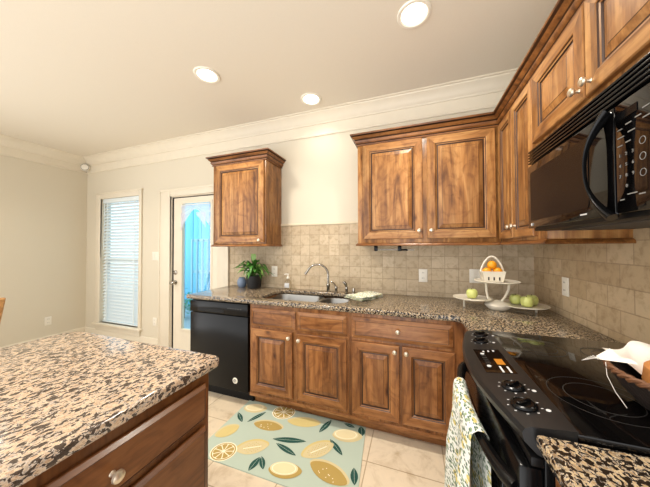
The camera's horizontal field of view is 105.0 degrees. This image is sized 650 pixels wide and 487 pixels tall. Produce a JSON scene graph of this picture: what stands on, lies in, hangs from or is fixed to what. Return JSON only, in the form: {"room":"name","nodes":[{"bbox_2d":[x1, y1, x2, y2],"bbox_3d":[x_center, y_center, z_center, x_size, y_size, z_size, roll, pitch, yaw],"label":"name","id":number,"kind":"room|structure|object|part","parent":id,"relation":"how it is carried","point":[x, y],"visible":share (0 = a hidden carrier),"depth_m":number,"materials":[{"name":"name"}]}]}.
{"room":"kitchen","nodes":[
{"label":"kitchen","id":0,"kind":"room"},
{"bbox_2d":[0,155,87,346],"bbox_3d":[-4.132,0.038,2.932,0.100,2.740,2.100,-1,-1,20],"label":"wall","id":1,"kind":"structure","parent":0,"point":[43,208],"depth_m":3.42,"materials":[{"name":"beige paint"}]},
{"bbox_2d":[0,327,85,347],"bbox_3d":[-4.075,1.342,2.890,0.014,0.130,2.100,-1,-1,20],"label":"baseboard","id":2,"kind":"structure","parent":1,"relation":"attached to","point":[82,329],"depth_m":3.54,"materials":[{"name":"beige paint"}]},
{"bbox_2d":[44,316,51,325],"bbox_3d":[-3.868,1.082,3.484,0.009,0.116,0.072,-1,-1,20],"label":"wall outlet","id":3,"kind":"object","parent":1,"relation":"attached to","point":[48,320],"visible":1,"depth_m":3.48,"materials":[{"name":"white plastic"}]},
{"bbox_2d":[0,0,557,156],"bbox_3d":[-1.541,-1.413,1.562,5.926,0.100,3.220,-1,-1,20],"label":"ceiling","id":4,"kind":"structure","parent":0,"point":[83,78],"depth_m":1.82,"materials":[{"name":"paint"}]},
{"bbox_2d":[193,66,219,83],"bbox_3d":[-0.950,-1.352,2.008,0.196,0.009,0.196,-1,-1,20],"label":"recessed light","id":5,"kind":"object","parent":4,"relation":"in","point":[205,74],"visible":1,"depth_m":2.00,"materials":[{"name":"white plastic"}]},
{"bbox_2d":[301,92,320,105],"bbox_3d":[-0.131,-1.348,2.335,0.196,0.009,0.196,-1,-1,20],"label":"recessed light","id":6,"kind":"object","parent":4,"relation":"in","point":[311,99],"visible":1,"depth_m":2.33,"materials":[{"name":"white plastic"}]},
{"bbox_2d":[397,0,431,28],"bbox_3d":[0.531,-1.365,1.488,0.196,0.009,0.196,-1,-1,20],"label":"recessed light","id":7,"kind":"object","parent":4,"relation":"in","point":[413,13],"visible":1,"depth_m":1.48,"materials":[{"name":"white plastic"}]},
{"bbox_2d":[85,107,494,338],"bbox_3d":[-1.016,0.031,2.997,5.926,2.740,0.120,-1,-1,20],"label":"wall","id":8,"kind":"structure","parent":0,"point":[319,178],"depth_m":2.83,"materials":[{"name":"beige paint"}]},
{"bbox_2d":[80,164,89,171],"bbox_3d":[-3.698,-1.173,3.847,0.116,0.116,0.045,0,-1,-25],"label":"sensor","id":9,"kind":"object","parent":8,"relation":"attached to","point":[85,167],"visible":1,"depth_m":3.83,"materials":[{"name":"white plastic"}]},
{"bbox_2d":[91,188,142,336],"bbox_3d":[-3.008,0.265,3.668,1.045,2.065,0.150,-1,-1,20],"label":"window","id":10,"kind":"structure","parent":8,"relation":"in","point":[109,327],"depth_m":3.66,"materials":[{"name":"beige paint"}]},
{"bbox_3d":[-3.013,1.197,3.634,1.045,0.030,0.110,0,-1,20],"label":"sill","id":11,"kind":"part","parent":10,"relation":"part of","materials":[{"name":"beige paint"}]},
{"bbox_2d":[102,196,138,326],"bbox_3d":[-2.982,0.250,3.660,0.800,1.845,0.068,-1,-1,20],"label":"window blind","id":12,"kind":"object","parent":10,"relation":"attached to","point":[120,306],"visible":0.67,"depth_m":3.66,"materials":[{"name":"plastic"}]},
{"bbox_3d":[-2.978,1.162,3.648,0.800,0.020,0.040,0,-1,20],"label":"rail","id":13,"kind":"part","parent":12,"relation":"part of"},
{"bbox_3d":[-2.983,-0.642,3.679,0.800,0.060,0.060,0,-1,20],"label":"head rail","id":14,"kind":"part","parent":12,"relation":"part of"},
{"bbox_2d":[85,327,157,344],"bbox_3d":[-2.960,1.351,3.599,1.597,0.130,0.014,-1,-1,20],"label":"baseboard","id":15,"kind":"structure","parent":8,"relation":"attached to","point":[143,339],"depth_m":3.56,"materials":[{"name":"beige paint"}]},
{"bbox_2d":[152,252,157,259],"bbox_3d":[-2.305,0.171,3.387,0.118,0.116,0.010,-1,-1,20],"label":"wall switch","id":16,"kind":"object","parent":8,"relation":"attached to","point":[154,254],"visible":0.86,"depth_m":3.38,"materials":[{"name":"white plastic"}]},
{"bbox_2d":[153,317,156,325],"bbox_3d":[-2.303,1.061,3.372,0.072,0.116,0.009,-1,-1,20],"label":"wall outlet","id":17,"kind":"object","parent":8,"relation":"attached to","point":[154,319],"visible":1,"depth_m":3.37,"materials":[{"name":"white plastic"}]},
{"bbox_2d":[158,184,229,350],"bbox_3d":[-1.666,0.344,3.191,1.150,2.125,0.183,-1,-1,20],"label":"door","id":18,"kind":"structure","parent":8,"relation":"in","point":[172,333],"depth_m":3.27,"materials":[{"name":"beige paint"}]},
{"bbox_3d":[-1.974,0.511,3.241,0.060,0.060,0.075,0,-1,20],"label":"knob","id":19,"kind":"part","parent":18,"relation":"part of","materials":[{"name":"silver metal"}]},
{"bbox_2d":[181,202,209,229],"bbox_3d":[-1.645,-0.320,3.156,0.479,0.371,0.019,-1,-1,20],"label":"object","id":20,"kind":"object","parent":18,"relation":"attached to","point":[204,208],"visible":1,"depth_m":3.14,"materials":[{"name":"white"}]},
{"bbox_2d":[206,147,285,246],"bbox_3d":[-0.848,-0.442,2.687,0.771,0.951,0.361,-1,-1,20],"label":"upper cabinet","id":21,"kind":"object","parent":8,"relation":"attached to","point":[247,184],"visible":1,"depth_m":2.55,"materials":[{"name":"brown wood"}]},
{"bbox_3d":[-0.882,-0.416,2.554,0.450,0.664,0.011,0,-1,20],"label":"raised panel","id":22,"kind":"part","parent":21,"relation":"part of","materials":[{"name":"brown wood"}]},
{"bbox_3d":[-0.881,-0.416,2.557,0.598,0.812,0.020,0,-1,20],"label":"door","id":23,"kind":"part","parent":21,"relation":"part of","materials":[{"name":"brown wood"}]},
{"bbox_3d":[-0.850,-0.872,2.694,0.771,0.091,0.361,0,-1,20],"label":"crown molding","id":24,"kind":"part","parent":21,"relation":"part of","materials":[{"name":"brown wood"}]},
{"bbox_3d":[-0.840,0.021,2.698,0.689,0.024,0.320,0,-1,20],"label":"light rail","id":25,"kind":"part","parent":21,"relation":"part of","materials":[{"name":"brown wood"}]},
{"bbox_2d":[0,68,517,173],"bbox_3d":[-1.393,-1.243,1.973,5.726,0.225,2.100,-1,-1,20],"label":"trim","id":26,"kind":"structure","parent":8,"relation":"attached to","point":[481,92],"depth_m":2.64,"materials":[{"name":"beige paint"}]},
{"bbox_2d":[229,221,534,299],"bbox_3d":[0.262,0.336,2.463,2.966,1.106,0.016,-1,-1,20],"label":"wall tile","id":27,"kind":"structure","parent":8,"relation":"attached to","point":[332,245],"depth_m":2.39,"materials":[{"name":"tile"}]},
{"bbox_2d":[272,266,276,276],"bbox_3d":[-0.558,0.308,2.752,0.072,0.116,0.009,-1,-1,20],"label":"wall outlet","id":28,"kind":"object","parent":27,"relation":"attached to","point":[274,268],"visible":1,"depth_m":2.75,"materials":[{"name":"white plastic"}]},
{"bbox_2d":[419,269,426,281],"bbox_3d":[0.880,0.288,2.238,0.072,0.116,0.009,-1,-1,20],"label":"wall outlet","id":29,"kind":"object","parent":27,"relation":"attached to","point":[422,272],"visible":1,"depth_m":2.23,"materials":[{"name":"white plastic"}]},
{"bbox_2d":[469,269,482,282],"bbox_3d":[1.280,0.275,2.095,0.118,0.116,0.010,-1,-1,20],"label":"wall switch","id":30,"kind":"object","parent":27,"relation":"attached to","point":[473,273],"visible":0.55,"depth_m":2.10,"materials":[{"name":"white plastic"}]},
{"bbox_2d":[356,127,501,245],"bbox_3d":[0.810,-0.413,2.096,1.062,0.863,0.356,-1,-1,20],"label":"upper cabinet","id":31,"kind":"object","parent":8,"relation":"attached to","point":[438,190],"visible":0.99,"depth_m":1.94,"materials":[{"name":"brown wood"}]},
{"bbox_3d":[0.545,-0.436,2.044,0.327,0.649,0.011,0,-1,20],"label":"raised panel","id":32,"kind":"part","parent":31,"relation":"part of","materials":[{"name":"brown wood"}]},
{"bbox_3d":[0.546,-0.436,2.047,0.475,0.797,0.020,0,-1,20],"label":"door","id":33,"kind":"part","parent":31,"relation":"part of","materials":[{"name":"brown wood"}]},
{"bbox_2d":[374,246,413,250],"bbox_3d":[0.590,0.041,2.146,0.330,0.049,0.024,-1,-1,20],"label":"bar","id":34,"kind":"object","parent":31,"relation":"attached to","point":[375,247],"visible":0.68,"depth_m":2.13,"materials":[{"name":"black metal"}]},
{"bbox_3d":[0.597,0.054,2.143,0.315,0.012,0.012,0,-1,20],"label":"rod","id":35,"kind":"part","parent":34,"relation":"part of","materials":[{"name":"silver metal"}]},
{"bbox_3d":[0.817,0.007,2.106,1.060,0.024,0.320,0,-1,20],"label":"light rail","id":36,"kind":"part","parent":31,"relation":"part of","materials":[{"name":"brown wood"}]},
{"bbox_3d":[1.016,-0.440,1.876,0.311,0.649,0.011,0,-1,20],"label":"raised panel","id":37,"kind":"part","parent":31,"relation":"part of","materials":[{"name":"brown wood"}]},
{"bbox_3d":[1.016,-0.440,1.878,0.459,0.797,0.020,0,-1,20],"label":"door","id":38,"kind":"part","parent":31,"relation":"part of","materials":[{"name":"brown wood"}]},
{"bbox_2d":[350,0,584,148],"bbox_3d":[0.555,-0.897,1.455,1.103,0.091,1.746,-1,-1,20],"label":"crown molding","id":39,"kind":"structure","parent":31,"relation":"attached to","point":[563,12],"depth_m":1.61,"materials":[{"name":"brown wood"}]},
{"bbox_2d":[208,391,445,486],"bbox_3d":[-1.719,1.419,0.995,5.926,0.100,4.320,-1,-1,20],"label":"floor","id":40,"kind":"structure","parent":0,"point":[388,459],"depth_m":1.57,"materials":[{"name":"tile"}]},
{"bbox_2d":[0,298,5,322],"bbox_3d":[-3.335,0.951,2.239,0.576,0.888,0.436,-1,-1,20],"label":"dining chair","id":41,"kind":"object","parent":40,"relation":"on","point":[2,300],"visible":1,"depth_m":2.34,"materials":[{"name":"brown wood"}]},
{"bbox_2d":[20,373,207,486],"bbox_3d":[-0.873,0.924,0.613,0.653,0.872,0.955,-1,-1,20],"label":"kitchen island","id":42,"kind":"object","parent":40,"relation":"on","point":[166,444],"visible":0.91,"depth_m":0.75,"materials":[{"name":"brown wood"}]},
{"bbox_2d":[0,332,218,486],"bbox_3d":[-1.073,0.467,0.633,0.990,0.040,1.145,-1,-1,20],"label":"island countertop","id":43,"kind":"structure","parent":42,"relation":"on","point":[60,394],"depth_m":0.77,"materials":[{"name":"stone"}]},
{"bbox_3d":[-0.536,0.597,0.641,0.032,0.031,0.031,0,-1,20],"label":"knob","id":44,"kind":"part","parent":42,"relation":"part of","materials":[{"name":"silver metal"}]},
{"bbox_3d":[-0.592,0.800,0.555,0.022,0.236,0.830,0,-1,20],"label":"drawer","id":45,"kind":"part","parent":42,"relation":"part of","materials":[{"name":"brown wood"}]},
{"bbox_2d":[190,299,254,400],"bbox_3d":[-0.861,0.958,2.509,0.655,0.868,0.606,-1,-1,20],"label":"dishwasher","id":46,"kind":"object","parent":40,"relation":"on","point":[221,329],"visible":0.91,"depth_m":2.21,"materials":[{"name":"black plastic"}]},
{"bbox_3d":[-1.036,0.602,2.257,0.300,0.028,0.002,0,-1,20],"label":"pocket handle","id":47,"kind":"part","parent":46,"relation":"part of","materials":[{"name":"black plastic"}]},
{"bbox_3d":[-0.932,1.339,2.300,0.655,0.100,0.015,0,-1,20],"label":"kick plate","id":48,"kind":"part","parent":46,"relation":"part of","materials":[{"name":"black plastic"}]},
{"bbox_2d":[208,400,365,486],"bbox_3d":[-0.248,1.373,1.752,1.085,0.009,0.645,-1,-1,20],"label":"rug","id":49,"kind":"object","parent":40,"relation":"on","point":[284,446],"visible":0.99,"depth_m":1.68,"materials":[{"name":"teal fabric"}]},
{"bbox_2d":[250,294,351,423],"bbox_3d":[-0.142,0.950,2.238,0.872,0.872,0.632,-1,-1,20],"label":"base cabinet","id":50,"kind":"object","parent":40,"relation":"on","point":[299,357],"visible":0.92,"depth_m":1.96,"materials":[{"name":"brown wood"}]},
{"bbox_3d":[-0.443,0.976,2.052,0.242,0.374,0.011,0,-1,20],"label":"raised panel","id":51,"kind":"part","parent":50,"relation":"part of","materials":[{"name":"brown wood"}]},
{"bbox_3d":[-0.442,0.976,2.054,0.390,0.522,0.020,0,-1,20],"label":"door","id":52,"kind":"part","parent":50,"relation":"part of","materials":[{"name":"brown wood"}]},
{"bbox_3d":[-0.431,0.619,2.055,0.416,0.148,0.022,0,-1,20],"label":"false drawer","id":53,"kind":"part","parent":50,"relation":"part of","materials":[{"name":"brown wood"}]},
{"bbox_3d":[-0.231,1.277,1.981,0.872,0.026,0.006,0,-1,20],"label":"trim","id":54,"kind":"part","parent":50,"relation":"part of","materials":[{"name":"brown wood"}]},
{"bbox_3d":[-0.034,0.973,1.905,0.264,0.374,0.011,0,-1,20],"label":"raised panel","id":55,"kind":"part","parent":50,"relation":"part of","materials":[{"name":"brown wood"}]},
{"bbox_3d":[-0.033,0.973,1.908,0.412,0.522,0.020,0,-1,20],"label":"door","id":56,"kind":"part","parent":50,"relation":"part of","materials":[{"name":"brown wood"}]},
{"bbox_3d":[-0.029,0.616,1.911,0.402,0.148,0.022,0,-1,20],"label":"false drawer","id":57,"kind":"part","parent":50,"relation":"part of","materials":[{"name":"brown wood"}]},
{"bbox_2d":[186,285,620,342],"bbox_3d":[0.126,0.487,2.013,2.902,0.040,0.930,-1,-1,20],"label":"countertop","id":58,"kind":"structure","parent":50,"relation":"on","point":[475,315],"depth_m":1.75,"materials":[{"name":"stone"}]},
{"bbox_2d":[237,277,246,286],"bbox_3d":[-0.929,0.430,2.789,0.104,0.106,0.104,-1,-1,20],"label":"jar","id":59,"kind":"object","parent":58,"relation":"on","point":[241,282],"visible":0.97,"depth_m":2.75,"materials":[{"name":"ceramic"}]},
{"bbox_2d":[232,254,271,288],"bbox_3d":[-0.783,0.295,2.662,0.440,0.371,0.311,-1,-1,20],"label":"potted plant","id":60,"kind":"object","parent":58,"relation":"on","point":[254,281],"visible":1,"depth_m":2.64,"materials":[{"name":"green plant"}]},
{"bbox_3d":[-0.768,0.414,2.705,0.180,0.135,0.180,0,-1,20],"label":"pot","id":61,"kind":"part","parent":60,"relation":"part of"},
{"bbox_2d":[284,274,289,287],"bbox_3d":[-0.389,0.397,2.622,0.074,0.163,0.054,-1,-1,20],"label":"soap bottle","id":62,"kind":"object","parent":58,"relation":"on","point":[288,277],"visible":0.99,"depth_m":2.60,"materials":[{"name":"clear plastic"}]},
{"bbox_2d":[269,294,350,302],"bbox_3d":[-0.159,0.608,2.256,0.861,0.188,0.486,-1,-1,20],"label":"sink","id":63,"kind":"object","parent":58,"relation":"in","point":[296,297],"visible":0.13,"depth_m":2.48,"materials":[{"name":"metal"}]},
{"bbox_3d":[-0.303,0.609,2.308,0.556,0.188,0.486,0,-1,20],"label":"bowl","id":64,"kind":"part","parent":63,"relation":"part of","materials":[{"name":"metal"}]},
{"bbox_3d":[0.083,0.591,2.146,0.331,0.158,0.441,0,-1,20],"label":"bowl","id":65,"kind":"part","parent":63,"relation":"part of","materials":[{"name":"metal"}]},
{"bbox_2d":[304,263,330,291],"bbox_3d":[-0.073,0.335,2.458,0.262,0.280,0.052,0,-1,-3],"label":"faucet","id":66,"kind":"object","parent":58,"relation":"on","point":[316,264],"visible":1,"depth_m":2.45,"materials":[{"name":"silver metal"}]},
{"bbox_3d":[-0.081,0.295,2.450,0.247,0.200,0.025,0,-1,-6],"label":"spout","id":67,"kind":"part","parent":66,"relation":"part of","materials":[{"name":"silver metal"}]},
{"bbox_2d":[331,282,338,292],"bbox_3d":[0.092,0.420,2.411,0.076,0.109,0.044,0,-1,11],"label":"water tap","id":68,"kind":"object","parent":58,"relation":"on","point":[336,287],"visible":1,"depth_m":2.40,"materials":[{"name":"silver metal"}]},
{"bbox_2d":[342,281,348,293],"bbox_3d":[0.197,0.413,2.370,0.061,0.119,0.045,-1,-1,20],"label":"sprayer","id":69,"kind":"object","parent":58,"relation":"on","point":[344,282],"visible":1,"depth_m":2.36,"materials":[{"name":"silver metal"}]},
{"bbox_2d":[344,291,381,300],"bbox_3d":[0.347,0.453,2.169,0.338,0.031,0.224,1,-1,-42],"label":"folded towel","id":70,"kind":"object","parent":58,"relation":"on","point":[366,295],"visible":1,"depth_m":2.13,"materials":[{"name":"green fabric"}]},
{"bbox_2d":[453,278,550,312],"bbox_3d":[1.218,0.360,1.752,0.568,0.200,0.304,-1,-1,20],"label":"serving stand","id":71,"kind":"object","parent":58,"relation":"on","point":[503,304],"visible":0.81,"depth_m":1.71,"materials":[{"name":"white ceramic"}]},
{"bbox_2d":[466,288,477,297],"bbox_3d":[1.072,0.361,1.820,0.074,0.070,0.074,0,-1,-2],"label":"apple","id":72,"kind":"object","parent":71,"relation":"on","point":[471,293],"visible":1,"depth_m":1.79,"materials":[{"name":"food"}]},
{"bbox_2d":[453,294,493,301],"bbox_3d":[1.078,0.397,1.823,0.256,0.012,0.256,0,-1,20],"label":"tray","id":73,"kind":"object","parent":71,"relation":"on","point":[480,298],"depth_m":1.81,"materials":[{"name":"white ceramic"}]},
{"bbox_3d":[1.166,0.343,1.764,0.021,0.147,0.059,1,-1,-45],"label":"arm","id":74,"kind":"part","parent":71,"relation":"part of","materials":[{"name":"white paint"}]},
{"bbox_2d":[479,256,505,281],"bbox_3d":[1.180,0.176,1.763,0.147,0.181,0.114,-1,-1,20],"label":"basket","id":75,"kind":"object","parent":71,"relation":"on","point":[486,276],"visible":0.98,"depth_m":1.72,"materials":[{"name":"white ceramic"}]},
{"bbox_3d":[1.180,0.144,1.764,0.147,0.116,0.012,0,-1,20],"label":"handle","id":76,"kind":"part","parent":75,"relation":"part of","materials":[{"name":"white ceramic"}]},
{"bbox_2d":[493,267,502,271],"bbox_3d":[1.210,0.196,1.748,0.060,0.063,0.060,1,-1,-37],"label":"orange","id":77,"kind":"object","parent":75,"relation":"in","point":[496,269],"visible":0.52,"depth_m":1.73,"materials":[{"name":"food"}]},
{"bbox_2d":[487,260,496,268],"bbox_3d":[1.181,0.150,1.765,0.060,0.063,0.060,0,-1,2],"label":"orange","id":78,"kind":"object","parent":77,"relation":"on","point":[491,264],"visible":1,"depth_m":1.75,"materials":[{"name":"food"}]},
{"bbox_2d":[474,278,520,283],"bbox_3d":[1.204,0.266,1.753,0.276,0.012,0.276,0,-1,20],"label":"tray","id":79,"kind":"object","parent":71,"relation":"on","point":[506,281],"depth_m":1.71,"materials":[{"name":"white ceramic"}]},
{"bbox_3d":[1.243,0.341,1.721,0.067,0.143,0.022,0,-1,14],"label":"arm","id":80,"kind":"part","parent":71,"relation":"part of","materials":[{"name":"white paint"}]},
{"bbox_2d":[509,294,520,303],"bbox_3d":[1.323,0.383,1.730,0.074,0.070,0.074,-1,-1,44],"label":"apple","id":81,"kind":"object","parent":71,"relation":"on","point":[513,298],"visible":0.88,"depth_m":1.71,"materials":[{"name":"food"}]},
{"bbox_2d":[500,299,550,309],"bbox_3d":[1.342,0.419,1.707,0.304,0.012,0.304,0,-1,20],"label":"tray","id":82,"kind":"object","parent":71,"relation":"on","point":[504,305],"depth_m":1.66,"materials":[{"name":"white ceramic"}]},
{"bbox_2d":[520,296,533,306],"bbox_3d":[1.337,0.381,1.653,0.074,0.070,0.074,0,-1,7],"label":"apple","id":83,"kind":"object","parent":71,"relation":"on","point":[526,301],"visible":1,"depth_m":1.63,"materials":[{"name":"food"}]},
{"bbox_2d":[526,294,538,305],"bbox_3d":[1.404,0.381,1.696,0.076,0.071,0.076,0,-1,17],"label":"apple","id":84,"kind":"object","parent":71,"relation":"on","point":[536,300],"visible":0.58,"depth_m":1.67,"materials":[{"name":"food"}]},
{"bbox_2d":[349,313,463,445],"bbox_3d":[0.623,0.943,1.964,0.752,0.872,0.633,-1,-1,20],"label":"base cabinet","id":85,"kind":"object","parent":40,"relation":"on","point":[403,370],"visible":0.93,"depth_m":1.70,"materials":[{"name":"brown wood"}]},
{"bbox_3d":[0.354,0.969,1.767,0.185,0.374,0.011,0,-1,20],"label":"raised panel","id":86,"kind":"part","parent":85,"relation":"part of","materials":[{"name":"brown wood"}]},
{"bbox_3d":[0.355,0.970,1.769,0.333,0.522,0.020,0,-1,20],"label":"door","id":87,"kind":"part","parent":85,"relation":"part of","materials":[{"name":"brown wood"}]},
{"bbox_3d":[0.534,1.270,1.708,0.752,0.026,0.006,0,-1,20],"label":"trim","id":88,"kind":"part","parent":85,"relation":"part of","materials":[{"name":"brown wood"}]},
{"bbox_3d":[0.511,0.608,1.718,0.668,0.150,0.022,0,-1,20],"label":"drawer","id":89,"kind":"part","parent":85,"relation":"part of","materials":[{"name":"brown wood"}]},
{"bbox_3d":[0.682,0.967,1.649,0.177,0.374,0.011,0,-1,20],"label":"raised panel","id":90,"kind":"part","parent":85,"relation":"part of","materials":[{"name":"brown wood"}]},
{"bbox_3d":[0.683,0.967,1.652,0.325,0.522,0.020,0,-1,20],"label":"door","id":91,"kind":"part","parent":85,"relation":"part of","materials":[{"name":"brown wood"}]},
{"bbox_2d":[457,330,649,486],"bbox_3d":[0.866,0.889,0.847,0.714,0.940,0.752,-1,-1,20],"label":"range","id":92,"kind":"object","parent":40,"relation":"on","point":[522,387],"visible":0.84,"depth_m":0.72,"materials":[{"name":"black metal"}]},
{"bbox_2d":[444,377,490,486],"bbox_3d":[0.516,0.926,0.947,0.107,0.687,0.505,-1,-1,20],"label":"dish towel","id":93,"kind":"object","parent":92,"relation":"hanging from","point":[465,457],"visible":0.95,"depth_m":0.89,"materials":[{"name":"fabric"}]},
{"bbox_3d":[0.754,0.439,1.208,0.061,0.017,0.062,0,-1,20],"label":"knob","id":94,"kind":"part","parent":92,"relation":"part of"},
{"bbox_3d":[0.705,0.439,1.130,0.062,0.016,0.062,0,-1,20],"label":"knob","id":95,"kind":"part","parent":92,"relation":"part of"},
{"bbox_3d":[0.566,0.606,0.939,0.091,0.036,0.696,0,-1,20],"label":"handle","id":96,"kind":"part","parent":92,"relation":"part of","materials":[{"name":"metal"}]},
{"bbox_3d":[0.631,0.439,0.938,0.090,0.011,0.205,0,-1,20],"label":"display glass","id":97,"kind":"part","parent":92,"relation":"part of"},
{"bbox_3d":[0.616,0.841,0.936,0.050,0.602,0.738,0,-1,20],"label":"oven door","id":98,"kind":"part","parent":92,"relation":"part of","materials":[{"name":"metal"}]},
{"bbox_3d":[0.572,0.432,0.760,0.062,0.015,0.062,0,-1,20],"label":"knob","id":99,"kind":"part","parent":92,"relation":"part of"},
{"bbox_3d":[0.623,0.472,0.939,0.159,0.082,0.746,0,-1,20],"label":"control panel","id":100,"kind":"part","parent":92,"relation":"part of","materials":[{"name":"metal"}]},
{"bbox_3d":[0.537,0.433,0.674,0.061,0.016,0.062,0,-1,20],"label":"knob","id":101,"kind":"part","parent":92,"relation":"part of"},
{"bbox_2d":[489,331,649,456],"bbox_3d":[0.948,0.443,0.824,0.537,0.022,0.752,0,-1,20],"label":"cooktop","id":102,"kind":"object","parent":92,"relation":"in","point":[578,391],"depth_m":0.74,"materials":[{"name":"black glass"}]},
{"bbox_2d":[602,360,649,410],"bbox_3d":[0.948,0.376,0.584,0.414,0.104,0.354,-1,-1,20],"label":"bread basket","id":103,"kind":"object","parent":92,"relation":"on","point":[628,377],"visible":0.7,"depth_m":0.63,"materials":[{"name":"wicker"}]},
{"bbox_2d":[583,341,649,407],"bbox_3d":[0.938,0.360,0.702,0.354,0.120,0.142,0,-1,1],"label":"linen napkin","id":104,"kind":"object","parent":103,"relation":"in","point":[635,353],"visible":0.91,"depth_m":0.73,"materials":[{"name":"fabric"}]},
{"bbox_2d":[641,360,649,382],"bbox_3d":[0.922,0.336,0.594,0.216,0.114,0.194,-1,-1,20],"label":"bread loaf","id":105,"kind":"object","parent":103,"relation":"in","point":[646,366],"visible":0.9,"depth_m":0.65,"materials":[{"name":"food"}]},
{"bbox_3d":[0.693,0.913,0.242,0.638,0.872,0.490,-1,-1,20],"label":"cabinet","id":106,"kind":"object","parent":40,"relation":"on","visible":0},
{"bbox_2d":[537,435,649,486],"bbox_3d":[0.700,0.455,0.243,0.630,0.040,0.503,-1,-1,20],"label":"countertop","id":107,"kind":"structure","parent":106,"relation":"on","point":[573,464],"depth_m":0.50,"materials":[{"name":"stone"}]},
{"bbox_3d":[1.329,-0.011,0.901,0.100,2.740,2.250,-1,-1,20],"label":"wall","id":108,"kind":"structure","parent":0,"visible":0},
{"bbox_2d":[498,80,635,244],"bbox_3d":[1.274,-0.425,1.440,0.356,0.863,0.668,-1,-1,20],"label":"upper cabinet","id":109,"kind":"object","parent":108,"relation":"attached to","point":[515,143],"visible":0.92,"depth_m":1.42,"materials":[{"name":"brown wood"}]},
{"bbox_3d":[1.210,-0.438,1.668,0.020,0.810,0.258,0,-1,20],"label":"door","id":110,"kind":"part","parent":109,"relation":"part of","materials":[{"name":"brown wood"}]},
{"bbox_3d":[1.208,-0.438,1.669,0.011,0.690,0.138,0,-1,20],"label":"raised panel","id":111,"kind":"part","parent":109,"relation":"part of","materials":[{"name":"brown wood"}]},
{"bbox_3d":[1.115,-0.442,1.410,0.011,0.690,0.160,0,-1,20],"label":"raised panel","id":112,"kind":"part","parent":109,"relation":"part of","materials":[{"name":"brown wood"}]},
{"bbox_3d":[1.118,-0.442,1.409,0.020,0.810,0.280,0,-1,20],"label":"door","id":113,"kind":"part","parent":109,"relation":"part of","materials":[{"name":"brown wood"}]},
{"bbox_3d":[1.291,-0.006,1.426,0.320,0.024,0.666,0,-1,20],"label":"light rail","id":114,"kind":"part","parent":109,"relation":"part of","materials":[{"name":"brown wood"}]},
{"bbox_2d":[531,0,649,143],"bbox_3d":[1.049,-0.662,0.819,0.356,0.410,0.872,-1,-1,20],"label":"upper cabinet","id":115,"kind":"object","parent":108,"relation":"attached to","point":[604,39],"visible":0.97,"depth_m":0.86,"materials":[{"name":"brown wood"}]},
{"bbox_3d":[0.996,-0.682,1.081,0.011,0.192,0.266,0,-1,20],"label":"raised panel","id":116,"kind":"part","parent":115,"relation":"part of","materials":[{"name":"brown wood"}]},
{"bbox_3d":[0.998,-0.682,1.081,0.020,0.340,0.414,0,-1,20],"label":"door","id":117,"kind":"part","parent":115,"relation":"part of","materials":[{"name":"brown wood"}]},
{"bbox_3d":[0.914,-0.557,0.918,0.032,0.031,0.031,0,-1,20],"label":"knob","id":118,"kind":"part","parent":115,"relation":"part of","materials":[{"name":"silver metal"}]},
{"bbox_3d":[0.892,-0.558,0.858,0.032,0.031,0.031,0,-1,20],"label":"knob","id":119,"kind":"part","parent":115,"relation":"part of","materials":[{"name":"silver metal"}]},
{"bbox_2d":[528,52,649,230],"bbox_3d":[1.007,-0.259,0.802,0.412,0.394,0.760,-1,-1,20],"label":"microwave","id":120,"kind":"object","parent":115,"relation":"attached to","point":[592,172],"visible":1,"depth_m":0.74,"materials":[{"name":"black plastic"}]},
{"bbox_3d":[0.903,-0.224,0.947,0.024,0.297,0.556,0,-1,20],"label":"door","id":121,"kind":"part","parent":120,"relation":"part of","materials":[{"name":"black glass"}]},
{"bbox_3d":[0.797,-0.220,0.716,0.058,0.314,0.076,0,-1,-1],"label":"handle","id":122,"kind":"part","parent":120,"relation":"part of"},
{"bbox_3d":[0.775,-0.230,0.587,0.024,0.297,0.200,0,-1,20],"label":"control panel","id":123,"kind":"part","parent":120,"relation":"part of","materials":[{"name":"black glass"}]},
{"bbox_3d":[0.856,-0.689,0.683,0.020,0.340,0.415,0,-1,20],"label":"door","id":124,"kind":"part","parent":115,"relation":"part of","materials":[{"name":"brown wood"}]},
{"bbox_3d":[0.854,-0.689,0.684,0.011,0.192,0.267,0,-1,20],"label":"raised panel","id":125,"kind":"part","parent":115,"relation":"part of","materials":[{"name":"brown wood"}]},
{"bbox_2d":[534,228,649,343],"bbox_3d":[1.277,0.359,0.909,0.008,1.000,2.242,-1,-1,20],"label":"wall tile","id":126,"kind":"structure","parent":108,"relation":"attached to","point":[609,284],"depth_m":1.26,"materials":[{"name":"tile"}]},
{"bbox_2d":[562,277,568,296],"bbox_3d":[1.499,0.270,1.557,0.009,0.116,0.072,-1,-1,20],"label":"wall outlet","id":127,"kind":"object","parent":126,"relation":"attached to","point":[565,281],"visible":1,"depth_m":1.55,"materials":[{"name":"white plastic"}]},
{"label":"outside","id":128,"kind":"structure","parent":0,"visible":0},
{"bbox_2d":[184,304,190,328],"bbox_3d":[-1.796,1.533,5.641,9.000,0.130,4.380,-1,-1,20],"label":"patio","id":129,"kind":"structure","parent":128,"point":[187,319],"depth_m":4.78,"materials":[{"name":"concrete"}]},
{"bbox_2d":[184,288,193,317],"bbox_3d":[-2.739,1.162,4.855,0.747,0.592,0.493,-1,-1,20],"label":"shrub","id":130,"kind":"object","parent":129,"relation":"on","point":[188,300],"visible":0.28,"depth_m":4.85,"materials":[{"name":"teal plant"}]},
{"bbox_2d":[184,202,209,303],"bbox_3d":[-2.813,0.226,5.946,3.900,2.500,0.070,-1,-1,20],"label":"fence","id":131,"kind":"object","parent":129,"relation":"on","point":[194,228],"visible":0.02,"depth_m":6.03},
{"bbox_2d":[190,239,209,312],"bbox_3d":[-2.384,0.680,5.087,0.920,1.560,0.055,-1,-1,20],"label":"gate","id":132,"kind":"object","parent":129,"relation":"on","point":[202,271],"visible":0.32,"depth_m":5.13,"materials":[{"name":"metal"}]}
]}

